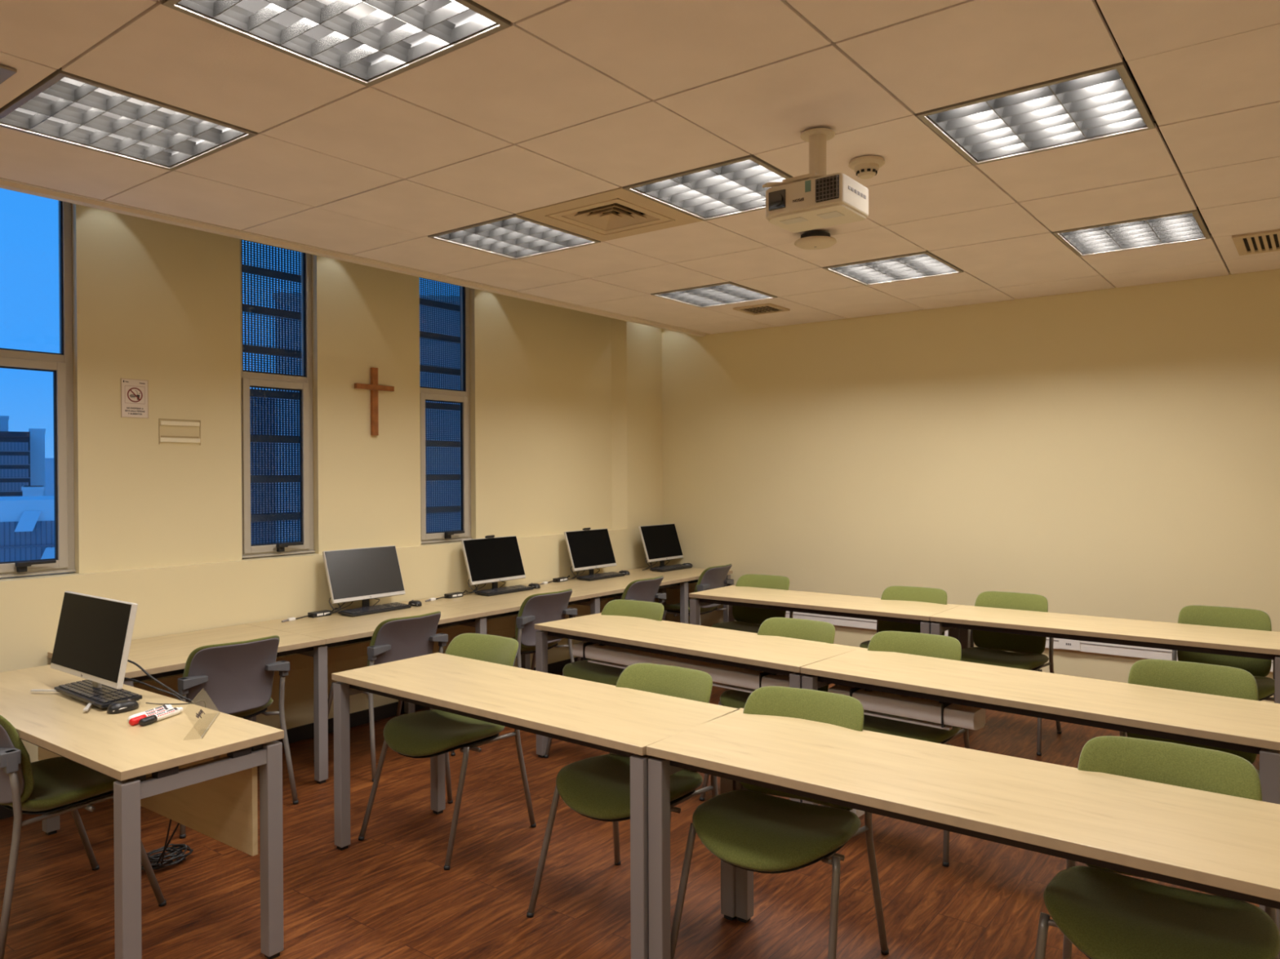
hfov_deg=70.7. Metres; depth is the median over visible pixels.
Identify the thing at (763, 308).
ceiling vent
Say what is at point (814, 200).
projector
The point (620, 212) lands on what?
ceiling vent
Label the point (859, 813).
box
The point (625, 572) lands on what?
mouse
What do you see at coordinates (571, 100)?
ceiling
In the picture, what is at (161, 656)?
table
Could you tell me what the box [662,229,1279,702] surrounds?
wall
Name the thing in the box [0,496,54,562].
building
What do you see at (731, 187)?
ceiling light
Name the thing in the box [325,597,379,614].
cable
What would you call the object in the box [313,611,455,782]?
chair
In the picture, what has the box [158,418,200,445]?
sign holder
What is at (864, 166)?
smoke detector
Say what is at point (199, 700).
cable
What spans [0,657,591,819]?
baseboard
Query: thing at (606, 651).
cable tray
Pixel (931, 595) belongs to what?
chair
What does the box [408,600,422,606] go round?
mouse
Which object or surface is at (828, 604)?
table
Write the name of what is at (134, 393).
sign
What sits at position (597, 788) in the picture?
chair
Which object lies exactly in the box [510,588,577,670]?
chair
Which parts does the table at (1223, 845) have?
leg, rail, leg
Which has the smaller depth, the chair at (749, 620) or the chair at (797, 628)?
the chair at (797, 628)
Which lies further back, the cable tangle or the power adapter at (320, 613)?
the power adapter at (320, 613)
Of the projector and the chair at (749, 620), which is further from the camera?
the chair at (749, 620)
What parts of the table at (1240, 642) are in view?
leg, rail, leg, leg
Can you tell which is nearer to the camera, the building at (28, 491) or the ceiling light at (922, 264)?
the ceiling light at (922, 264)
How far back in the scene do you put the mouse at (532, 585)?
6.43 m
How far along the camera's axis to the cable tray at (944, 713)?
3.59 m
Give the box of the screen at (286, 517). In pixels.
[242,239,461,544]
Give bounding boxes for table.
[47,624,328,784]
[244,601,486,714]
[331,652,738,958]
[405,585,599,669]
[520,571,688,623]
[534,613,861,802]
[613,564,732,622]
[645,707,1279,958]
[688,585,960,686]
[800,648,1279,958]
[929,604,1279,703]
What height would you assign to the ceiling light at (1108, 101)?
0.119 m
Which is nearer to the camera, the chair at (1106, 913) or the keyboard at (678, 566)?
the chair at (1106, 913)
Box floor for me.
[0,671,1259,958]
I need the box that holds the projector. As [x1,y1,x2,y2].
[762,128,868,232]
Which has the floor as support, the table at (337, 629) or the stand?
the table at (337, 629)
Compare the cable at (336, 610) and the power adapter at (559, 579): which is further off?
the power adapter at (559, 579)
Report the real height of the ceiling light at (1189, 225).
0.119 m
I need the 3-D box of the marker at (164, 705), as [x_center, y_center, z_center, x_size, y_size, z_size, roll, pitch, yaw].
[-1.660,0.792,3.062,0.025,0.026,0.177,0,0,15]
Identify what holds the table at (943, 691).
on the floor
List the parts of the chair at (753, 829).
leg, leg, seat, backrest, leg, rail, leg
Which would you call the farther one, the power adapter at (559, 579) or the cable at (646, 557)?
the cable at (646, 557)
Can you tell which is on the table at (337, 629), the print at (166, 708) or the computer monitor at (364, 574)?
the computer monitor at (364, 574)
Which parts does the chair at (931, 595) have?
seat, leg, backrest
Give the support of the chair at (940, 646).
on the floor
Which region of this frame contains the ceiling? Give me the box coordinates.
[0,0,1279,333]
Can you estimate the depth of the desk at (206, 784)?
2.87 m
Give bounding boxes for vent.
[515,186,702,241]
[733,302,790,315]
[848,185,866,199]
[1231,229,1279,255]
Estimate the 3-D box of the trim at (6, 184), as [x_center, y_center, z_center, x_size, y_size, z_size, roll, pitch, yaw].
[-1.883,-1.291,4.592,0.126,0.170,8.075,0,1,37]
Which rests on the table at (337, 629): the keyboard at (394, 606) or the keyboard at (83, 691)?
the keyboard at (394, 606)
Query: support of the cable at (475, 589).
on the table at (507, 604)
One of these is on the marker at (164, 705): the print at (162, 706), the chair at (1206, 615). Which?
the print at (162, 706)
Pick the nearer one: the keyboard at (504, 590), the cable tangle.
the cable tangle
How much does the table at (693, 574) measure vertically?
0.723 m
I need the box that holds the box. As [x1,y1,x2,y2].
[849,808,864,817]
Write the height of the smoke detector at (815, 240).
0.060 m
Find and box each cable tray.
[572,641,789,693]
[827,684,985,730]
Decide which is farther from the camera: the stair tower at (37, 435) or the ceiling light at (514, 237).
the stair tower at (37, 435)
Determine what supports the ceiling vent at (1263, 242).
in the ceiling
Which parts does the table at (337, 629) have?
leg, rail, leg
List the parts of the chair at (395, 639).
leg, leg, leg, backrest, leg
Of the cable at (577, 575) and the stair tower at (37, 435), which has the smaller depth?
the cable at (577, 575)
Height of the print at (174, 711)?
0.006 m
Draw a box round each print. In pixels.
[145,704,166,712]
[146,706,168,715]
[156,707,177,715]
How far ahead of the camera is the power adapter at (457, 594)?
5.95 m
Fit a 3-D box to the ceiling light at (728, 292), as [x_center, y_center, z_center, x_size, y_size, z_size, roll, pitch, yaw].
[0.502,-1.292,6.067,0.616,0.119,0.616,0,1,37]
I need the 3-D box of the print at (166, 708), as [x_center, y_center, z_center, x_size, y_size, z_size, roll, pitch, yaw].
[-1.629,0.782,3.045,0.010,0.006,0.086,0,0,15]
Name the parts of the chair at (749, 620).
seat, backrest, leg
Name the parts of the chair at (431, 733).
leg, seat, leg, leg, backrest, rail, leg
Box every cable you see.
[124,677,182,866]
[127,659,195,867]
[145,700,205,707]
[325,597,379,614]
[463,579,506,595]
[568,566,599,580]
[642,557,669,570]
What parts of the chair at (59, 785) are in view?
leg, backrest, seat, rail, leg, leg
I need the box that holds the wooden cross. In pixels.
[354,367,394,435]
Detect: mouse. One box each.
[106,698,139,713]
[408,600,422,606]
[528,582,540,588]
[618,569,630,574]
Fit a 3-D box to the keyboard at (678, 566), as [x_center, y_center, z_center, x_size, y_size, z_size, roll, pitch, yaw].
[0.265,0.751,7.657,0.136,0.027,0.430,0,1,37]
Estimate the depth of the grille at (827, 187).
2.84 m
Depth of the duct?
5.99 m
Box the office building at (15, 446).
[0,431,30,497]
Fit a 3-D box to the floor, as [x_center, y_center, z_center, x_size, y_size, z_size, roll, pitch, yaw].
[-0.103,1.580,3.266,6.090,0.120,8.475,0,1,37]
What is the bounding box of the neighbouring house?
[249,396,276,544]
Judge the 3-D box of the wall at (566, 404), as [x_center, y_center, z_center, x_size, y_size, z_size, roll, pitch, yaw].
[-2.318,-0.157,4.935,0.180,3.350,8.075,0,1,37]
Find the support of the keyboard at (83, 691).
on the desk at (206, 784)
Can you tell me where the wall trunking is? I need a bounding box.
[133,590,658,695]
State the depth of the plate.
2.64 m
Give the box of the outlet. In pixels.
[1058,638,1079,650]
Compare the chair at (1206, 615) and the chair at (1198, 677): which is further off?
the chair at (1206, 615)
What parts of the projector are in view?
lid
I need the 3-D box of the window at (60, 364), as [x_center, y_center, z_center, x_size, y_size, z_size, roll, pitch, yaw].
[-2.903,-0.571,4.199,0.117,2.046,0.477,0,1,37]
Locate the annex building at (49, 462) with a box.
[44,457,53,496]
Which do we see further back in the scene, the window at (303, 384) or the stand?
the window at (303, 384)
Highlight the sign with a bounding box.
[120,377,148,418]
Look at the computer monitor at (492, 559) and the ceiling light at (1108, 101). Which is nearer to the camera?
the ceiling light at (1108, 101)
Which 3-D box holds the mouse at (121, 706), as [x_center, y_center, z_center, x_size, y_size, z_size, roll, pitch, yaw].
[-1.800,0.787,3.141,0.060,0.034,0.104,0,0,29]
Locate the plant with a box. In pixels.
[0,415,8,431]
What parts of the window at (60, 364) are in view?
sash, handle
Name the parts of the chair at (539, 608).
leg, leg, seat, backrest, rail, leg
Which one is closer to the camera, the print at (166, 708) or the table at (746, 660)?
the print at (166, 708)
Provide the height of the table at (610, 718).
0.723 m
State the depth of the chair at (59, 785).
2.99 m
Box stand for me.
[183,688,218,737]
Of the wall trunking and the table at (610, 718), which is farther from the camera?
the wall trunking
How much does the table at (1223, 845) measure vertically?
0.723 m
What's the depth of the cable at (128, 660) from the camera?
3.32 m
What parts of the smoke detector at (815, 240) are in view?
mounting plate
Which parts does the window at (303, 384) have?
sash, handle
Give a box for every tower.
[28,428,45,496]
[273,292,461,542]
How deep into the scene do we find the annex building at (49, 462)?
84.25 m
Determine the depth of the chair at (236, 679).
4.04 m
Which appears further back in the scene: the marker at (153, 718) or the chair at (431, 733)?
the chair at (431, 733)
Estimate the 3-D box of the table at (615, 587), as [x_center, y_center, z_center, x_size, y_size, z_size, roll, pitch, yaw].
[-0.243,1.133,6.860,0.765,0.723,1.100,0,1,37]
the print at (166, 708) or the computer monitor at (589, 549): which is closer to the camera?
the print at (166, 708)
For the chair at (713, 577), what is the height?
0.809 m
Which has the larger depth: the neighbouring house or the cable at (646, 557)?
the neighbouring house
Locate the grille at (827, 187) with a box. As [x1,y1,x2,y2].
[815,174,839,202]
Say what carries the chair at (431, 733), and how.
on the floor
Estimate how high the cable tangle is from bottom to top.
0.058 m
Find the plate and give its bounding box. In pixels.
[0,64,17,84]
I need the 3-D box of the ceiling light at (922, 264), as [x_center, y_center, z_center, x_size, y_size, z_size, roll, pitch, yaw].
[1.495,-1.290,5.311,0.616,0.119,0.616,0,1,37]
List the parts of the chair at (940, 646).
seat, backrest, leg, rail, leg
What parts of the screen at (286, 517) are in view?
rail, rail, rail, rail, rail, rail, rail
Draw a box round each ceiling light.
[0,66,257,171]
[162,0,511,87]
[427,213,600,259]
[622,153,792,221]
[650,281,777,307]
[822,249,963,285]
[916,56,1155,165]
[1052,205,1210,256]
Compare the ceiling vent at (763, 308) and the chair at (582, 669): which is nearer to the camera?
the chair at (582, 669)
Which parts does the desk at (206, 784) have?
leg, leg, modesty panel, rail, leg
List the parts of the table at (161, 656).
leg, leg, rail, leg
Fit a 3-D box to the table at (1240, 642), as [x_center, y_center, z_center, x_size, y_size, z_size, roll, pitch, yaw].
[2.468,1.136,4.830,1.655,0.723,0.550,0,1,38]
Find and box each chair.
[0,715,166,958]
[177,635,298,839]
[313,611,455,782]
[358,633,536,870]
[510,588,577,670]
[526,662,718,918]
[543,599,663,758]
[577,575,666,661]
[662,564,733,625]
[671,685,888,958]
[699,617,837,801]
[711,573,793,633]
[823,631,969,866]
[859,586,950,648]
[960,591,1062,755]
[1034,735,1279,958]
[1120,658,1259,777]
[1172,605,1275,702]
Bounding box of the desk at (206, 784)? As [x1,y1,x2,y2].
[0,664,284,958]
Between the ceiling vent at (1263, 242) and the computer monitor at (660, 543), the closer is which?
the ceiling vent at (1263, 242)
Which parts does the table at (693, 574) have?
leg, leg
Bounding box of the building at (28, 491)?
[21,485,44,496]
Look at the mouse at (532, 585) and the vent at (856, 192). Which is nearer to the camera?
the vent at (856, 192)
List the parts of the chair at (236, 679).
leg, backrest, seat, rail, leg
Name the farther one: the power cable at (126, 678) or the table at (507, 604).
the table at (507, 604)
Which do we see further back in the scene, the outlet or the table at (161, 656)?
the outlet
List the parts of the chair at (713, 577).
leg, rail, seat, backrest, rail, leg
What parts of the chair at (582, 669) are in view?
leg, seat, backrest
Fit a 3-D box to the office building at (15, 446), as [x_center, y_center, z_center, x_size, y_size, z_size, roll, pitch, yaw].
[-48.812,5.951,64.758,8.389,18.683,6.200,-1,0,-35]
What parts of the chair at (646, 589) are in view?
backrest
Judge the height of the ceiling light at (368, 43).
0.119 m
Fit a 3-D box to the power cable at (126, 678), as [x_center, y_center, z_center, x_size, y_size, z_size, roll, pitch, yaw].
[-1.840,1.114,3.357,0.279,0.768,0.208,0,1,37]
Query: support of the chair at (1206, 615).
on the floor
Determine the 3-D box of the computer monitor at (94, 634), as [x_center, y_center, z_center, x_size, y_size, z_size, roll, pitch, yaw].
[-2.051,0.617,3.310,0.584,0.359,0.170,0,1,37]
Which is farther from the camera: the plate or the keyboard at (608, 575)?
the keyboard at (608, 575)
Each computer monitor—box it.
[30,591,137,711]
[322,545,405,607]
[461,535,525,588]
[564,527,616,575]
[638,523,683,568]
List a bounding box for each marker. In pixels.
[127,704,172,722]
[128,706,173,725]
[138,706,183,726]
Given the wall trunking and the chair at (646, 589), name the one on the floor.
the chair at (646, 589)
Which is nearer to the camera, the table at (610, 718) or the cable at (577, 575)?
the table at (610, 718)
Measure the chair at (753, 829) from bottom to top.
0.809 m
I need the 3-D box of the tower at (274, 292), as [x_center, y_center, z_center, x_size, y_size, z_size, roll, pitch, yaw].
[-8.130,4.526,36.552,9.513,21.583,12.100,0,0,-7]
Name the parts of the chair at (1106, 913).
leg, rail, leg, seat, backrest, leg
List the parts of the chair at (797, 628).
leg, seat, backrest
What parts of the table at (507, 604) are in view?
leg, rail, leg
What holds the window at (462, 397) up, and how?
in the wall at (566, 404)
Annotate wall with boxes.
[0,203,662,762]
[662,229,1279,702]
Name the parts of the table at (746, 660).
leg, rail, leg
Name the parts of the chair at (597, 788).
leg, leg, seat, backrest, rail, leg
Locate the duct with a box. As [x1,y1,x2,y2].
[722,606,1272,671]
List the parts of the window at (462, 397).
sash, handle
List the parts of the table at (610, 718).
leg, rail, leg, leg, leg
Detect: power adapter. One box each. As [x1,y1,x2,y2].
[281,607,338,622]
[425,590,467,601]
[539,575,569,585]
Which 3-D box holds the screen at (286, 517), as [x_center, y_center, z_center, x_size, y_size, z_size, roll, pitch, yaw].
[-1.478,-0.597,6.476,0.352,3.000,4.050,0,1,37]
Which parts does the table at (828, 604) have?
leg, rail, leg, leg, leg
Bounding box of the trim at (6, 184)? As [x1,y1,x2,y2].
[0,177,710,337]
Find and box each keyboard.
[53,680,142,708]
[337,602,411,617]
[475,585,533,596]
[576,572,624,581]
[649,564,692,572]
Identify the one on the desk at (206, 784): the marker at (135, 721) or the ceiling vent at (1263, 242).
the marker at (135, 721)
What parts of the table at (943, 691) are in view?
leg, rail, leg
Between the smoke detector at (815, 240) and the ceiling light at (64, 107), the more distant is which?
the smoke detector at (815, 240)
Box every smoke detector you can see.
[794,231,836,249]
[848,155,884,178]
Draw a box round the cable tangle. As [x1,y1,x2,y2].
[141,844,193,871]
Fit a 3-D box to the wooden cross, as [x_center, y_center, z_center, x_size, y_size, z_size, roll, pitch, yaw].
[-1.677,-0.492,5.700,0.028,0.428,0.284,0,1,37]
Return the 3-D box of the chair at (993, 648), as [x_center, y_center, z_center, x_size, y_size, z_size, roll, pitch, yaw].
[2.120,1.094,5.268,0.538,0.809,0.571,0,1,36]
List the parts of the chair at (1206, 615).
leg, backrest, seat, rail, leg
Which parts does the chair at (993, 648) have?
leg, seat, backrest, leg, rail, leg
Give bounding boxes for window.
[0,200,75,577]
[240,239,315,558]
[419,285,472,543]
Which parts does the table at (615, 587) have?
leg, rail, leg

